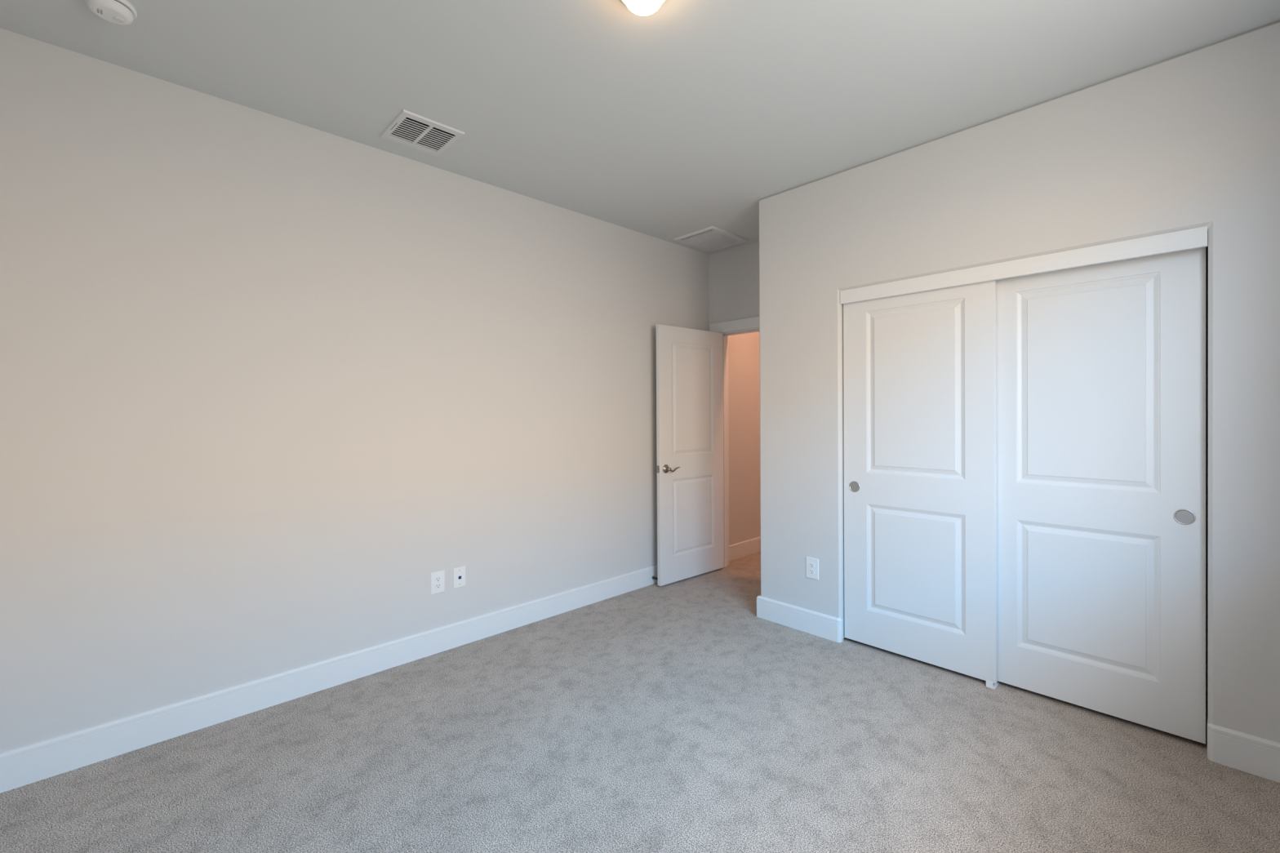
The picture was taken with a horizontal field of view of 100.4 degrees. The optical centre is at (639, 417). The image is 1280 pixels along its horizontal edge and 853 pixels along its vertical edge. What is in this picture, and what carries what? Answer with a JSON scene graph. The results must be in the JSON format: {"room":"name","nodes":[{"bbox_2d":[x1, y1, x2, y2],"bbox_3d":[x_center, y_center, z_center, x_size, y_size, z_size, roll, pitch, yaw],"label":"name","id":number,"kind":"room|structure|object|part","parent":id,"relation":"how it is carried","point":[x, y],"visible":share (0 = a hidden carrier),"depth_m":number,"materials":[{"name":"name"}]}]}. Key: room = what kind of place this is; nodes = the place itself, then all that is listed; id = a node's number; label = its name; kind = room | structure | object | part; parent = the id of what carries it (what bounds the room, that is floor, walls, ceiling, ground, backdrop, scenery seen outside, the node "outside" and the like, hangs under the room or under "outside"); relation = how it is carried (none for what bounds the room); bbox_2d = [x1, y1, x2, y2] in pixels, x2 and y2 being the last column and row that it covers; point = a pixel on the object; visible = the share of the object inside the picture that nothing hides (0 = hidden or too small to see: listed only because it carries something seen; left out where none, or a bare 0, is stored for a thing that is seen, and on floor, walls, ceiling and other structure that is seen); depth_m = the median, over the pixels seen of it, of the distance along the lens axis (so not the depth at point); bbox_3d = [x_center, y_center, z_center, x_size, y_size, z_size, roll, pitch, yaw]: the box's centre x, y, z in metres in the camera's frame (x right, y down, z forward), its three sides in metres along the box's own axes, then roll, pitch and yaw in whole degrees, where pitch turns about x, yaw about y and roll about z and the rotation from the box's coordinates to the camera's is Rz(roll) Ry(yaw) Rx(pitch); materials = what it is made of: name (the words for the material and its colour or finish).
{"room":"empty bedroom","nodes":[
{"label":"empty bedroom","id":0,"kind":"room"},
{"bbox_2d":[0,27,760,752],"bbox_3d":[-0.447,-0.051,3.787,5.700,2.764,0.150,-1,1,-44],"label":"wall","id":1,"kind":"structure","parent":0,"point":[265,379],"depth_m":2.51,"materials":[{"name":"white paint"}]},
{"bbox_2d":[0,564,657,793],"bbox_3d":[-0.914,1.268,3.267,4.282,0.140,0.014,-1,1,-44],"label":"baseboard","id":2,"kind":"structure","parent":1,"relation":"attached to","point":[28,764],"depth_m":2.48,"materials":[{"name":"white paint"}]},
{"bbox_2d":[430,569,444,595],"bbox_3d":[-1.152,0.943,3.042,0.082,0.124,0.008,-1,1,-44],"label":"wall outlet","id":3,"kind":"object","parent":1,"relation":"attached to","point":[437,579],"visible":1,"depth_m":3.04,"materials":[{"name":"white plastic"}]},
{"bbox_2d":[435,577,440,582],"bbox_3d":[-1.151,0.924,3.041,0.034,0.026,0.003,-1,1,-44],"label":"receptacle","id":4,"kind":"object","parent":3,"relation":"attached to","point":[437,579],"depth_m":3.04,"materials":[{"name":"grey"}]},
{"bbox_2d":[435,583,440,588],"bbox_3d":[-1.150,0.962,3.041,0.034,0.026,0.003,-1,1,-44],"label":"receptacle","id":5,"kind":"object","parent":3,"relation":"attached to","point":[437,585],"depth_m":3.04,"materials":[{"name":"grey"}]},
{"bbox_2d":[453,565,466,589],"bbox_3d":[-1.058,0.941,3.133,0.076,0.119,0.008,-1,1,-44],"label":"jack plate","id":6,"kind":"object","parent":1,"relation":"attached to","point":[459,573],"visible":1,"depth_m":3.13,"materials":[{"name":"white plastic"}]},
{"bbox_2d":[728,536,760,560],"bbox_3d":[1.205,1.241,5.258,1.303,0.140,0.014,-1,1,-44],"label":"baseboard","id":7,"kind":"structure","parent":1,"relation":"attached to","point":[743,548],"depth_m":5.04,"materials":[{"name":"white paint"}]},
{"bbox_2d":[0,551,1279,852],"bbox_3d":[0.771,1.381,2.537,5.940,0.100,3.640,-1,1,-44],"label":"floor","id":8,"kind":"structure","parent":0,"point":[675,717],"depth_m":2.06,"materials":[{"name":"carpet"}]},
{"bbox_2d":[986,680,999,689],"bbox_3d":[1.745,1.307,2.639,0.092,0.034,0.038,-1,1,-44],"label":"floor guide","id":9,"kind":"object","parent":8,"relation":"on","point":[989,684],"visible":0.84,"depth_m":2.61,"materials":[{"name":"white plastic"}]},
{"bbox_2d":[0,0,1279,253],"bbox_3d":[0.752,-1.512,2.518,5.940,0.160,3.640,-1,1,-44],"label":"ceiling","id":10,"kind":"structure","parent":0,"point":[676,120],"depth_m":2.19,"materials":[{"name":"white paint"}]},
{"bbox_2d":[85,0,137,24],"bbox_3d":[-1.803,-1.388,1.817,0.132,0.048,0.132,-1,1,-44],"label":"smoke detector","id":11,"kind":"object","parent":10,"relation":"attached to","point":[117,11],"visible":1,"depth_m":1.81,"materials":[{"name":"white plastic"}]},
{"bbox_2d":[97,0,130,14],"bbox_3d":[-1.803,-1.383,1.817,0.108,0.031,0.108,-1,1,-44],"label":"vent","id":12,"kind":"object","parent":11,"relation":"attached to","point":[104,6],"depth_m":1.80,"materials":[{"name":"grey plastic"}]},
{"bbox_2d":[379,109,465,155],"bbox_3d":[-1.093,-1.464,2.676,0.301,0.110,0.317,-1,1,-44],"label":"ceiling vent","id":13,"kind":"object","parent":10,"relation":"in","point":[408,128],"visible":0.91,"depth_m":2.68,"materials":[{"name":"white metal"}]},
{"bbox_2d":[621,0,666,15],"bbox_3d":[0.012,-1.383,1.754,0.180,0.080,0.180,-1,1,-44],"label":"ceiling light","id":14,"kind":"object","parent":10,"relation":"attached to","point":[641,7],"visible":1,"depth_m":1.75,"materials":[{"name":"white glass"}]},
{"bbox_2d":[673,226,749,251],"bbox_3d":[0.579,-1.485,4.324,0.470,0.110,0.405,-1,1,-44],"label":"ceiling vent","id":15,"kind":"object","parent":10,"relation":"in","point":[711,238],"visible":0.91,"depth_m":4.30,"materials":[{"name":"white metal"}]},
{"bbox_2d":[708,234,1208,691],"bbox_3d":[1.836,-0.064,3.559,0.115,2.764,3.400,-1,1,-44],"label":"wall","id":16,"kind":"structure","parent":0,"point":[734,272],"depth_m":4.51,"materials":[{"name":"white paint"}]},
{"bbox_2d":[709,315,759,567],"bbox_3d":[1.009,0.247,4.426,0.147,2.142,0.964,-1,1,-44],"label":"door frame","id":17,"kind":"structure","parent":16,"relation":"attached to","point":[725,335],"depth_m":4.69,"materials":[{"name":"white paint"}]},
{"bbox_2d":[656,324,724,586],"bbox_3d":[0.424,0.292,4.385,0.768,2.030,0.144,-1,0,-41],"label":"door","id":18,"kind":"structure","parent":17,"relation":"attached to","point":[690,362],"depth_m":4.34,"materials":[{"name":"white paint"}]},
{"bbox_3d":[0.207,0.403,4.163,0.068,0.068,0.016,-1,0,-41],"label":"handle","id":19,"kind":"part","parent":18,"relation":"part of","materials":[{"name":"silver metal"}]},
{"bbox_3d":[0.263,0.408,4.177,0.130,0.039,0.040,-1,0,-41],"label":"lever","id":20,"kind":"part","parent":18,"relation":"part of","materials":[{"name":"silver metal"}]},
{"bbox_2d":[759,20,1279,742],"bbox_3d":[1.879,-0.060,2.913,0.718,2.764,2.408,-1,1,-44],"label":"wall","id":21,"kind":"structure","parent":0,"point":[1190,140],"depth_m":2.30,"materials":[{"name":"white paint"}]},
{"bbox_2d":[756,595,843,642],"bbox_3d":[1.237,1.252,3.588,0.733,0.140,0.574,-1,1,-44],"label":"baseboard","id":22,"kind":"structure","parent":21,"relation":"attached to","point":[820,624],"depth_m":3.31,"materials":[{"name":"white paint"}]},
{"bbox_2d":[805,556,818,580],"bbox_3d":[1.052,0.924,3.263,0.008,0.128,0.083,-1,1,-44],"label":"wall outlet","id":23,"kind":"object","parent":21,"relation":"attached to","point":[811,564],"visible":1,"depth_m":3.26,"materials":[{"name":"white plastic"}]},
{"bbox_2d":[808,563,814,567],"bbox_3d":[1.050,0.905,3.261,0.003,0.026,0.034,-1,1,-44],"label":"receptacle","id":24,"kind":"object","parent":23,"relation":"attached to","point":[811,565],"depth_m":3.26,"materials":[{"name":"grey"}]},
{"bbox_2d":[808,568,814,573],"bbox_3d":[1.051,0.943,3.261,0.003,0.026,0.034,-1,1,-44],"label":"receptacle","id":25,"kind":"object","parent":23,"relation":"attached to","point":[811,571],"depth_m":3.26,"materials":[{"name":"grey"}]},
{"bbox_2d":[840,226,1207,304],"bbox_3d":[1.690,-0.702,2.602,0.018,0.077,1.476,-1,1,-44],"label":"fascia board","id":26,"kind":"object","parent":21,"relation":"attached to","point":[1196,237],"visible":1,"depth_m":2.44,"materials":[{"name":"white paint"}]},
{"bbox_2d":[1207,720,1279,782],"bbox_3d":[2.349,1.255,1.954,0.074,0.140,0.372,-1,1,-44],"label":"baseboard","id":27,"kind":"structure","parent":21,"relation":"attached to","point":[1260,757],"depth_m":2.00,"materials":[{"name":"white paint"}]},
{"bbox_3d":[1.729,-0.736,2.639,0.084,0.010,1.475,-1,1,-44],"label":"door track","id":28,"kind":"object","parent":21,"relation":"attached to","visible":0},
{"bbox_2d":[843,280,997,684],"bbox_3d":[1.477,0.287,2.884,0.037,2.030,0.762,-1,1,-44],"label":"door","id":29,"kind":"structure","parent":28,"relation":"hanging from","point":[920,368],"depth_m":2.83,"materials":[{"name":"white paint"}]},
{"bbox_3d":[1.246,0.404,3.101,0.003,0.063,0.063,-1,1,-44],"label":"finger pull","id":30,"kind":"part","parent":29,"relation":"part of","materials":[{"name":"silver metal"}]},
{"bbox_2d":[850,482,858,491],"bbox_3d":[1.247,0.404,3.102,0.001,0.051,0.051,-1,1,-44],"label":"door pull","id":31,"kind":"object","parent":29,"relation":"on","point":[854,486],"depth_m":3.10,"materials":[{"name":"silver metal"}]},
{"bbox_2d":[996,247,1205,744],"bbox_3d":[1.993,0.287,2.403,0.037,2.030,0.762,-1,1,-44],"label":"door","id":32,"kind":"structure","parent":28,"relation":"hanging from","point":[1101,367],"depth_m":2.33,"materials":[{"name":"white paint"}]},
{"bbox_2d":[1175,510,1193,523],"bbox_3d":[2.205,0.404,2.161,0.001,0.051,0.051,-1,1,-44],"label":"door pull","id":33,"kind":"object","parent":32,"relation":"on","point":[1184,517],"depth_m":2.16,"materials":[{"name":"silver metal"}]},
{"bbox_3d":[2.204,0.404,2.160,0.003,0.063,0.063,-1,1,-44],"label":"finger pull","id":34,"kind":"part","parent":32,"relation":"part of","materials":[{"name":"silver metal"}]}
]}

